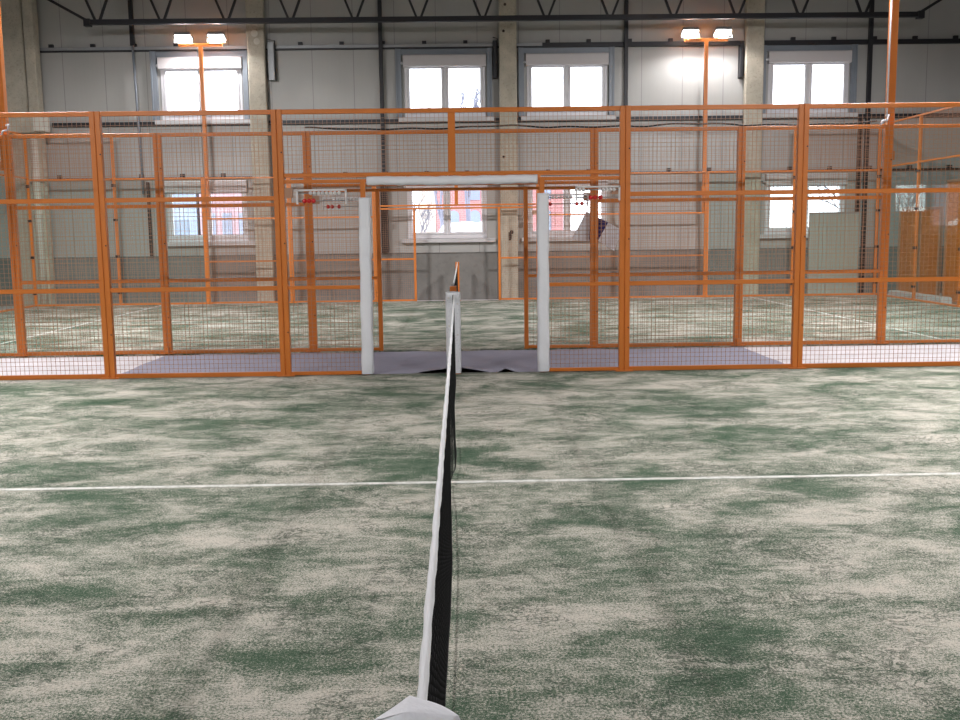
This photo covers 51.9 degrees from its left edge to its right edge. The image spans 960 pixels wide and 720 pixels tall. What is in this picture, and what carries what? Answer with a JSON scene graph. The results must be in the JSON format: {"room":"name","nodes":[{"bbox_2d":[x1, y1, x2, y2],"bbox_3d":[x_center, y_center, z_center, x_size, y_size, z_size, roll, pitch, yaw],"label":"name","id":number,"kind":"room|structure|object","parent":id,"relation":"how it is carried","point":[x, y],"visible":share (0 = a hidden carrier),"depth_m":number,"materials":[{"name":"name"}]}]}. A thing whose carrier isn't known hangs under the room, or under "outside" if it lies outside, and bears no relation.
{"room":"sports hall","nodes":[
{"label":"sports hall","id":0,"kind":"room"},
{"bbox_2d":[0,0,959,257],"bbox_3d":[0.690,-6.082,23.702,26.900,9.220,0.150,-1,7,-1],"label":"wall","id":1,"kind":"structure","parent":0,"point":[306,79],"depth_m":23.61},
{"bbox_2d":[128,0,152,255],"bbox_3d":[-8.065,-6.500,23.283,0.245,8.060,0.100,-1,7,-1],"label":"trim","id":2,"kind":"structure","parent":1,"relation":"attached to","point":[130,2],"depth_m":23.30,"materials":[{"name":"paint"}]},
{"bbox_2d":[149,50,249,124],"bbox_3d":[-6.603,-6.449,23.401,2.320,1.690,0.210,-1,7,-1],"label":"window","id":3,"kind":"structure","parent":1,"relation":"in","point":[168,61],"depth_m":23.32,"materials":[{"name":"white plastic"}]},
{"bbox_2d":[164,180,254,245],"bbox_3d":[-6.540,-3.533,23.775,2.270,1.550,0.210,-1,7,-1],"label":"window","id":4,"kind":"structure","parent":1,"relation":"in","point":[240,241],"depth_m":23.76,"materials":[{"name":"white plastic"}]},
{"bbox_2d":[377,0,388,252],"bbox_3d":[-2.333,-6.583,23.350,0.170,8.060,0.140,-1,7,-1],"label":"trim","id":5,"kind":"structure","parent":1,"relation":"attached to","point":[384,200],"depth_m":23.49,"materials":[{"name":"paint"}]},
{"bbox_2d":[395,48,493,121],"bbox_3d":[-0.834,-6.534,23.488,2.320,1.690,0.210,-1,7,-1],"label":"window","id":6,"kind":"structure","parent":1,"relation":"in","point":[464,58],"depth_m":23.42,"materials":[{"name":"white plastic"}]},
{"bbox_2d":[401,185,494,242],"bbox_3d":[-0.771,-3.619,23.862,2.270,1.550,0.210,-1,7,-1],"label":"window","id":7,"kind":"structure","parent":1,"relation":"in","point":[421,237],"depth_m":23.89,"materials":[{"name":"white plastic"}]},
{"bbox_2d":[0,246,943,305],"bbox_3d":[0.743,-2.068,24.097,26.500,1.155,0.090,-1,7,-1],"label":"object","id":8,"kind":"structure","parent":1,"relation":"attached to","point":[478,271],"depth_m":24.05,"materials":[{"name":"concrete"}]},
{"bbox_2d":[40,35,959,52],"bbox_3d":[1.748,-7.505,23.412,24.350,0.180,0.100,-1,7,-1],"label":"pipe","id":9,"kind":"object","parent":1,"relation":"attached to","point":[670,43],"depth_m":23.36,"materials":[{"name":"metal"}]},
{"bbox_2d":[52,113,959,127],"bbox_3d":[1.896,-5.758,23.643,24.100,0.100,0.090,-1,7,-1],"label":"trim","id":10,"kind":"structure","parent":1,"relation":"attached to","point":[901,115],"depth_m":23.58,"materials":[{"name":"paint"}]},
{"bbox_2d":[57,165,959,178],"bbox_3d":[1.762,-4.528,23.799,24.400,0.125,0.090,-1,7,-1],"label":"trim","id":11,"kind":"structure","parent":1,"relation":"attached to","point":[909,167],"depth_m":23.86,"materials":[{"name":"paint"}]},
{"bbox_2d":[522,176,607,241],"bbox_3d":[2.138,-3.662,23.906,2.270,1.550,0.210,-1,7,-1],"label":"window","id":12,"kind":"structure","parent":1,"relation":"in","point":[531,233],"depth_m":23.91,"materials":[{"name":"white plastic"}]},
{"bbox_2d":[518,46,614,120],"bbox_3d":[2.075,-6.577,23.531,2.320,1.690,0.210,-1,7,-1],"label":"window","id":13,"kind":"structure","parent":1,"relation":"in","point":[566,58],"depth_m":23.46,"materials":[{"name":"white plastic"}]},
{"bbox_2d":[624,0,628,105],"bbox_3d":[3.465,-6.671,23.457,0.090,8.060,0.100,-1,7,-1],"label":"trim","id":14,"kind":"structure","parent":1,"relation":"attached to","point":[626,2],"depth_m":23.34,"materials":[{"name":"paint"}]},
{"bbox_2d":[760,173,847,238],"bbox_3d":[7.927,-3.748,23.994,2.290,1.550,0.210,-1,7,-1],"label":"window","id":15,"kind":"structure","parent":1,"relation":"in","point":[785,231],"depth_m":23.86,"materials":[{"name":"white plastic"}]},
{"bbox_2d":[763,44,857,117],"bbox_3d":[7.864,-6.663,23.619,2.340,1.690,0.210,-1,7,-1],"label":"window","id":16,"kind":"structure","parent":1,"relation":"in","point":[808,56],"depth_m":23.56,"materials":[{"name":"white plastic"}]},
{"bbox_2d":[855,0,874,292],"bbox_3d":[9.204,-6.181,23.617,0.265,9.220,0.100,-1,7,-1],"label":"trim","id":17,"kind":"structure","parent":1,"relation":"attached to","point":[871,8],"depth_m":23.71,"materials":[{"name":"paint"}]},
{"bbox_2d":[0,293,959,374],"bbox_3d":[0.988,0.397,10.321,26.900,0.230,28.350,-1,7,-1],"label":"floor","id":18,"kind":"structure","parent":0,"point":[786,351],"depth_m":12.73,"materials":[{"name":"concrete"}]},
{"bbox_2d":[0,0,56,305],"bbox_3d":[-10.920,-5.833,22.932,1.785,9.220,0.850,-1,7,-1],"label":"concrete column","id":19,"kind":"structure","parent":18,"relation":"on","point":[19,19],"depth_m":22.91,"materials":[{"name":"beige concrete"}]},
{"bbox_2d":[245,0,276,300],"bbox_3d":[-5.114,-5.968,23.399,0.642,9.220,0.286,-1,7,-1],"label":"concrete column","id":20,"kind":"structure","parent":18,"relation":"on","point":[256,42],"depth_m":23.25,"materials":[{"name":"concrete"}]},
{"bbox_2d":[122,347,783,373],"bbox_3d":[-0.321,-0.015,12.439,7.900,0.079,2.220,-1,7,-1],"label":"carpet runner","id":21,"kind":"object","parent":18,"relation":"on","point":[407,362],"visible":0.71,"depth_m":12.49,"materials":[{"name":"grey carpet"}]},
{"bbox_2d":[0,366,959,719],"bbox_3d":[-0.197,0.793,6.358,20.000,0.023,10.030,-1,7,-1],"label":"artificial turf","id":22,"kind":"object","parent":18,"relation":"on","point":[781,543],"depth_m":5.05,"materials":[{"name":"green carpet"}]},
{"bbox_2d":[374,695,459,719],"bbox_3d":[-0.074,0.936,1.322,0.150,0.978,0.195,-1,7,-1],"label":"net post","id":23,"kind":"object","parent":22,"relation":"on","point":[410,708],"visible":1,"depth_m":1.27,"materials":[{"name":"white"}]},
{"bbox_2d":[417,294,456,706],"bbox_3d":[-0.185,0.319,6.283,0.058,0.891,9.803,-1,7,-1],"label":"net","id":24,"kind":"object","parent":23,"relation":"attached to","point":[434,651],"visible":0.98,"depth_m":2.99,"materials":[{"name":"black fabric"}]},
{"bbox_2d":[445,291,461,373],"bbox_3d":[-0.302,-0.312,11.230,0.171,0.937,0.157,-1,7,-1],"label":"net post","id":25,"kind":"object","parent":22,"relation":"on","point":[449,295],"visible":0.83,"depth_m":11.15,"materials":[{"name":"white plastic"}]},
{"bbox_2d":[0,102,959,379],"bbox_3d":[-0.300,-1.319,11.112,12.020,2.965,0.120,-1,7,-1],"label":"perimeter fence","id":26,"kind":"object","parent":22,"relation":"on","point":[100,201],"visible":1,"depth_m":11.08,"materials":[{"name":"metal"}]},
{"bbox_2d":[296,189,346,203],"bbox_3d":[-1.760,-1.814,10.963,0.560,0.162,0.053,-1,7,-1],"label":"scoreboard","id":27,"kind":"object","parent":26,"relation":"attached to","point":[313,200],"depth_m":10.95,"materials":[{"name":"white plastic"}]},
{"bbox_2d":[359,198,373,373],"bbox_3d":[-1.287,-0.830,11.158,0.152,1.983,0.134,-1,7,-1],"label":"pad","id":28,"kind":"object","parent":26,"relation":"attached to","point":[365,243],"visible":1,"depth_m":11.11,"materials":[{"name":"white"}]},
{"bbox_2d":[366,174,537,185],"bbox_3d":[-0.311,-2.013,11.023,1.905,0.120,0.109,-1,7,-1],"label":"pad","id":29,"kind":"object","parent":26,"relation":"attached to","point":[520,178],"visible":1,"depth_m":10.98,"materials":[{"name":"white"}]},
{"bbox_2d":[537,193,549,371],"bbox_3d":[0.716,-0.872,11.187,0.142,2.008,0.134,-1,7,-1],"label":"pad","id":30,"kind":"object","parent":26,"relation":"attached to","point":[543,290],"visible":1,"depth_m":11.13,"materials":[{"name":"white"}]},
{"bbox_2d":[575,186,619,200],"bbox_3d":[1.308,-1.860,11.010,0.511,0.162,0.053,-1,7,-1],"label":"scoreboard","id":31,"kind":"object","parent":26,"relation":"attached to","point":[604,188],"depth_m":10.99,"materials":[{"name":"white plastic"}]},
{"bbox_2d":[0,295,959,357],"bbox_3d":[-0.441,-0.770,18.556,20.000,0.023,10.030,-1,7,-1],"label":"artificial turf","id":32,"kind":"object","parent":18,"relation":"on","point":[485,324],"visible":0.58,"depth_m":17.21,"materials":[{"name":"green carpet"}]},
{"bbox_2d":[0,132,35,312],"bbox_3d":[-10.475,-2.616,18.164,0.080,4.000,9.920,-1,7,-1],"label":"glass wall","id":33,"kind":"structure","parent":32,"relation":"on","point":[17,133],"depth_m":22.50,"materials":[{"name":"clear glass"}]},
{"bbox_2d":[23,124,881,305],"bbox_3d":[-0.551,-3.401,23.281,20.090,4.000,0.145,-1,7,-1],"label":"perimeter fence","id":34,"kind":"object","parent":32,"relation":"on","point":[203,181],"visible":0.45,"depth_m":23.29,"materials":[{"name":"metal"}]},
{"bbox_2d":[174,31,225,217],"bbox_3d":[-6.419,-5.437,22.996,1.189,4.262,0.287,-1,7,-1],"label":"floodlight mast","id":35,"kind":"object","parent":34,"relation":"attached to","point":[179,36],"visible":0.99,"depth_m":22.77,"materials":[{"name":"metal"}]},
{"bbox_2d":[681,26,731,211],"bbox_3d":[5.279,-5.611,23.173,1.189,4.262,0.287,-1,7,-1],"label":"floodlight mast","id":36,"kind":"object","parent":34,"relation":"attached to","point":[686,31],"visible":0.94,"depth_m":22.94,"materials":[{"name":"metal"}]},
{"bbox_2d":[450,286,456,290],"bbox_3d":[-0.364,-0.584,13.615,0.140,0.870,0.130,-1,7,-1],"label":"net post","id":37,"kind":"object","parent":32,"relation":"on","point":[452,288],"visible":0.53,"depth_m":13.52,"materials":[{"name":"metal"}]},
{"bbox_2d":[453,262,457,291],"bbox_3d":[-0.445,-1.246,18.490,0.022,0.891,9.725,-1,7,-1],"label":"net","id":38,"kind":"object","parent":37,"relation":"attached to","point":[455,281],"visible":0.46,"depth_m":19.36,"materials":[{"name":"fabric"}]},
{"bbox_2d":[455,262,460,300],"bbox_3d":[-0.531,-1.865,23.411,0.140,0.920,0.130,-1,7,-1],"label":"net post","id":39,"kind":"object","parent":32,"relation":"on","point":[455,262],"visible":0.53,"depth_m":23.36,"materials":[{"name":"metal"}]},
{"bbox_2d":[0,124,959,355],"bbox_3d":[-0.383,-2.129,13.364,20.090,4.000,0.145,-1,7,-1],"label":"perimeter fence","id":40,"kind":"object","parent":32,"relation":"on","point":[739,237],"visible":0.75,"depth_m":13.40,"materials":[{"name":"metal"}]},
{"bbox_2d":[0,9,9,170],"bbox_3d":[-6.393,-4.416,13.033,1.189,3.774,0.273,-1,7,-1],"label":"floodlight mast","id":41,"kind":"object","parent":40,"relation":"attached to","point":[3,94],"visible":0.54,"depth_m":13.14,"materials":[{"name":"metal"}]},
{"bbox_2d":[322,197,359,208],"bbox_3d":[-1.845,-2.110,13.274,0.560,0.162,0.053,-1,7,-1],"label":"scoreboard","id":42,"kind":"object","parent":40,"relation":"attached to","point":[332,198],"depth_m":13.26,"materials":[{"name":"white plastic"}]},
{"bbox_2d":[549,194,588,205],"bbox_3d":[1.185,-2.155,13.319,0.560,0.162,0.053,-1,7,-1],"label":"scoreboard","id":43,"kind":"object","parent":40,"relation":"attached to","point":[552,195],"depth_m":13.30,"materials":[{"name":"white plastic"}]},
{"bbox_2d":[304,120,876,129],"bbox_3d":[1.504,-3.147,13.258,7.701,0.062,0.019,-1,7,-1],"label":"power cable","id":44,"kind":"object","parent":40,"relation":"on","point":[872,120],"visible":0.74,"depth_m":13.25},
{"bbox_2d":[572,213,618,249],"bbox_3d":[1.602,-1.765,13.544,0.690,0.540,0.056,-1,7,-1],"label":"cloth","id":45,"kind":"object","parent":40,"relation":"hanging from","point":[583,222],"visible":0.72,"depth_m":13.54,"materials":[{"name":"white fabric"}]},
{"bbox_2d":[882,0,898,159],"bbox_3d":[5.544,-4.593,13.213,1.189,3.774,0.273,-1,7,-1],"label":"floodlight mast","id":46,"kind":"object","parent":40,"relation":"attached to","point":[893,20],"visible":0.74,"depth_m":13.26,"materials":[{"name":"metal"}]},
{"bbox_2d":[875,107,959,307],"bbox_3d":[9.541,-2.913,18.466,0.080,4.000,9.920,-1,7,-1],"label":"glass wall","id":47,"kind":"structure","parent":32,"relation":"on","point":[904,156],"depth_m":21.30,"materials":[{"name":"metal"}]},
{"bbox_2d":[493,0,517,297],"bbox_3d":[0.585,-6.047,23.439,0.596,9.220,0.290,1,7,11],"label":"concrete column","id":48,"kind":"structure","parent":18,"relation":"on","point":[507,30],"depth_m":23.39,"materials":[{"name":"paint"}]},
{"bbox_2d":[738,0,764,293],"bbox_3d":[6.447,-6.140,23.576,0.549,9.220,0.280,-1,7,-1],"label":"concrete column","id":49,"kind":"structure","parent":18,"relation":"on","point":[751,52],"depth_m":23.46,"materials":[{"name":"paint"}]},
{"bbox_2d":[807,212,859,293],"bbox_3d":[8.589,-2.583,24.000,1.220,2.000,0.075,-1,7,-1],"label":"board","id":50,"kind":"object","parent":18,"relation":"on","point":[826,239],"visible":0.5,"depth_m":23.96,"materials":[{"name":"wood"}]},
{"bbox_2d":[897,206,922,292],"bbox_3d":[9.928,-2.490,22.832,0.060,2.080,0.950,-1,7,-4],"label":"panel","id":51,"kind":"object","parent":18,"relation":"on","point":[906,267],"visible":0.44,"depth_m":22.93,"materials":[{"name":"wood"}]},
{"bbox_2d":[888,290,951,303],"bbox_3d":[9.747,-1.403,21.960,0.220,0.150,2.600,-1,7,-1],"label":"kerb","id":52,"kind":"object","parent":18,"relation":"on","point":[907,294],"visible":0.5,"depth_m":21.56,"materials":[{"name":"grey concrete"}]},
{"bbox_2d":[917,206,943,295],"bbox_3d":[9.926,-2.341,21.793,0.060,2.050,0.950,-1,7,-1],"label":"panel","id":53,"kind":"object","parent":18,"relation":"on","point":[925,211],"visible":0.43,"depth_m":21.73,"materials":[{"name":"wood"}]},
{"bbox_2d":[941,179,959,304],"bbox_3d":[9.962,-2.468,20.617,0.060,2.600,1.100,-1,7,1],"label":"panel","id":54,"kind":"object","parent":18,"relation":"on","point":[948,214],"visible":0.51,"depth_m":20.83,"materials":[{"name":"wood"}]},
{"bbox_2d":[48,0,941,26],"bbox_3d":[0.528,-8.467,22.108,24.600,1.760,0.160,-1,7,-1],"label":"roof truss","id":55,"kind":"object","parent":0,"point":[920,14],"visible":1,"depth_m":22.15,"materials":[{"name":"metal"}]},
{"label":"outside","id":56,"kind":"structure","parent":0,"visible":0},
{"bbox_3d":[6.270,-6.710,67.604,105.000,0.300,86.800,-1,7,-1],"label":"snow","id":57,"kind":"object","parent":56,"visible":0},
{"bbox_2d":[173,194,200,234],"bbox_3d":[-20.988,-8.572,64.231,7.250,4.950,8.500,-1,7,-1],"label":"building","id":58,"kind":"structure","parent":57,"relation":"on","point":[196,226],"depth_m":60.28,"materials":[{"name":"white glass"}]},
{"bbox_2d":[199,193,242,234],"bbox_3d":[-15.646,-9.147,64.247,3.050,5.950,8.500,-1,7,-1],"label":"brick building","id":59,"kind":"structure","parent":57,"relation":"on","point":[224,213],"depth_m":60.30,"materials":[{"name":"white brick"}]},
{"bbox_2d":[412,191,439,231],"bbox_3d":[-3.120,-6.481,49.161,2.248,4.194,2.894,-1,7,-1],"label":"bare tree","id":60,"kind":"object","parent":57,"relation":"on","point":[426,217],"visible":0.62,"depth_m":48.48,"materials":[{"name":"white plant"}]},
{"bbox_2d":[418,191,436,231],"bbox_3d":[-3.296,-9.132,64.459,1.050,5.550,8.500,-1,7,-1],"label":"building","id":61,"kind":"structure","parent":57,"relation":"on","point":[432,227],"depth_m":60.49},
{"bbox_2d":[420,103,443,228],"bbox_3d":[-1.975,-8.782,50.483,3.091,8.388,2.042,4,9,35],"label":"bare tree","id":62,"kind":"object","parent":57,"relation":"on","point":[440,213],"visible":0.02,"depth_m":50.60,"materials":[{"name":"grey plant"}]},
{"bbox_2d":[439,222,481,231],"bbox_3d":[0.462,-3.895,36.003,4.450,2.314,1.840,-1,7,-1],"label":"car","id":63,"kind":"object","parent":57,"relation":"on","point":[460,226],"visible":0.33,"depth_m":35.09,"materials":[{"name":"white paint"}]},
{"bbox_2d":[454,80,479,221],"bbox_3d":[-0.470,-9.785,52.408,2.519,9.857,4.221,-1,7,-1],"label":"bare tree","id":64,"kind":"object","parent":57,"relation":"on","point":[476,98],"visible":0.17,"depth_m":51.03,"materials":[{"name":"grey plant"}]},
{"bbox_2d":[436,190,562,231],"bbox_3d":[1.307,-10.043,64.420,8.120,7.250,8.500,-1,7,-1],"label":"brick building","id":65,"kind":"structure","parent":57,"relation":"on","point":[457,215],"depth_m":60.52,"materials":[{"name":"red brick"}]},
{"bbox_2d":[810,186,837,207],"bbox_3d":[12.976,-5.270,34.147,2.744,5.205,3.779,-2,7,-10],"label":"bare tree","id":66,"kind":"object","parent":57,"relation":"on","point":[826,187],"visible":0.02,"depth_m":34.58,"materials":[{"name":"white plant"}]},
{"bbox_2d":[817,91,830,103],"bbox_3d":[18.609,-8.859,48.137,5.206,8.610,6.007,-1,7,-1],"label":"bare tree","id":67,"kind":"object","parent":57,"relation":"on","point":[821,91],"visible":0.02,"depth_m":48.34,"materials":[{"name":"grey plant"}]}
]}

